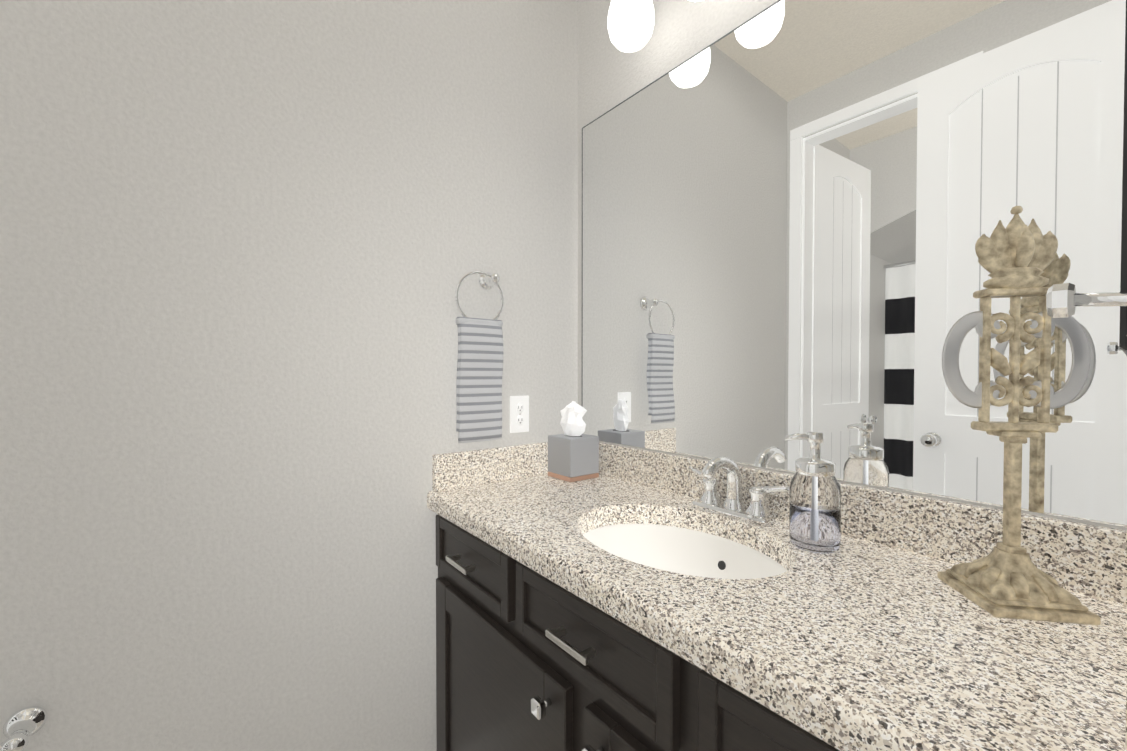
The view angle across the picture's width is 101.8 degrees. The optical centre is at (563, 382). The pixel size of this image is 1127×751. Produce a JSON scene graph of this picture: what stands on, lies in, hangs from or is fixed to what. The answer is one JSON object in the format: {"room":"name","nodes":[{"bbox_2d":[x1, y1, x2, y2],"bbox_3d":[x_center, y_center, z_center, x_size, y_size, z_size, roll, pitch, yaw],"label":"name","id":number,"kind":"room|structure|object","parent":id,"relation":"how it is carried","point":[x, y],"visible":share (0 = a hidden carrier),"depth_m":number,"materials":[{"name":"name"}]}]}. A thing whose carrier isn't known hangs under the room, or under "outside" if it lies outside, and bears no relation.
{"room":"bathroom","nodes":[
{"label":"bathroom","id":0,"kind":"room"},
{"bbox_2d":[0,0,577,750],"bbox_3d":[-1.472,-0.154,0.440,3.800,2.670,0.100,-1,1,-38],"label":"wall","id":1,"kind":"structure","parent":0,"point":[246,246],"depth_m":1.01,"materials":[{"name":"paint"}]},
{"bbox_2d":[0,706,47,750],"bbox_3d":[-0.967,0.599,0.740,0.166,0.052,0.076,-1,1,-38],"label":"paper holder","id":2,"kind":"object","parent":1,"relation":"attached to","point":[21,726],"visible":1,"depth_m":0.79,"materials":[{"name":"silver metal"}]},
{"bbox_2d":[455,271,503,442],"bbox_3d":[-0.244,-0.080,1.307,0.153,0.492,0.066,-1,1,-38],"label":"towel ring","id":3,"kind":"object","parent":1,"relation":"attached to","point":[479,380],"visible":1,"depth_m":1.28,"materials":[{"name":"white fabric"}]},
{"bbox_2d":[510,395,528,432],"bbox_3d":[-0.137,0.100,1.432,0.070,0.115,0.008,-1,1,-38],"label":"electrical outlet plate","id":4,"kind":"object","parent":1,"relation":"attached to","point":[519,413],"visible":1,"depth_m":1.43,"materials":[{"name":"white plastic"}]},
{"bbox_2d":[607,0,703,51],"bbox_3d":[0.336,-1.066,1.048,0.190,0.375,0.670,-1,1,-38],"label":"vanity light","id":5,"kind":"object","parent":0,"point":[630,25],"visible":1,"depth_m":1.16,"materials":[{"name":"white glass"}]},
{"bbox_2d":[578,0,1126,530],"bbox_3d":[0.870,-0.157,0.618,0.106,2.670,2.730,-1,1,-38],"label":"mirror","id":6,"kind":"object","parent":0,"point":[792,210],"depth_m":0.91,"materials":[{"name":"clear glass"}]},
{"bbox_3d":[-0.625,1.238,-0.608,4.000,0.080,2.830,-1,1,-38],"label":"floor","id":7,"kind":"structure","parent":0,"visible":0},
{"bbox_2d":[427,442,1126,750],"bbox_3d":[0.208,0.670,0.935,0.561,1.008,1.224,-1,1,-38],"label":"bathroom vanity","id":8,"kind":"object","parent":7,"relation":"on","point":[631,599],"visible":1,"depth_m":0.71,"materials":[{"name":"beige stone"}]},
{"bbox_2d":[548,401,598,481],"bbox_3d":[0.030,0.176,1.428,0.115,0.237,0.115,-1,1,-38],"label":"tissue box","id":9,"kind":"object","parent":8,"relation":"on","point":[573,452],"visible":1,"depth_m":1.40,"materials":[{"name":"grey metal"}]},
{"bbox_2d":[583,524,786,578],"bbox_3d":[0.224,0.430,0.923,0.383,0.153,0.497,-1,1,-38],"label":"sink","id":10,"kind":"object","parent":8,"relation":"in","point":[688,549],"depth_m":1.08,"materials":[{"name":"white ceramic"}]},
{"bbox_2d":[688,456,789,524],"bbox_3d":[0.357,0.233,1.024,0.146,0.137,0.269,-1,1,-38],"label":"faucet","id":11,"kind":"object","parent":8,"relation":"on","point":[723,491],"depth_m":1.04,"materials":[{"name":"silver metal"}]},
{"bbox_2d":[784,432,840,553],"bbox_3d":[0.464,0.198,0.849,0.084,0.212,0.088,-1,1,-38],"label":"soap dispenser","id":12,"kind":"object","parent":8,"relation":"on","point":[815,510],"visible":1,"depth_m":0.82,"materials":[{"name":"clear glass"}]},
{"bbox_2d":[937,206,1100,624],"bbox_3d":[0.631,0.031,0.641,0.165,0.553,0.165,-1,1,-38],"label":"sculpture","id":13,"kind":"object","parent":8,"relation":"on","point":[1005,578],"visible":0.98,"depth_m":0.63,"materials":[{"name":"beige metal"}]},
{"bbox_3d":[0.255,-0.149,0.111,1.500,2.670,0.100,-1,1,-38],"label":"wall","id":14,"kind":"structure","parent":0,"visible":0},
{"bbox_2d":[1046,283,1126,335],"bbox_3d":[0.395,-0.050,0.330,0.028,0.050,0.066,-1,1,-38],"label":"robe hook","id":15,"kind":"object","parent":14,"relation":"attached to","point":[1063,300],"visible":1,"depth_m":0.34,"materials":[{"name":"silver metal"}]},
{"bbox_2d":[1119,0,1126,355],"bbox_3d":[0.585,-0.547,0.450,0.394,1.043,0.030,-1,1,-38],"label":"picture frame","id":16,"kind":"object","parent":14,"relation":"attached to","point":[1123,325],"visible":1,"depth_m":0.35,"materials":[{"name":"black"}]}
]}

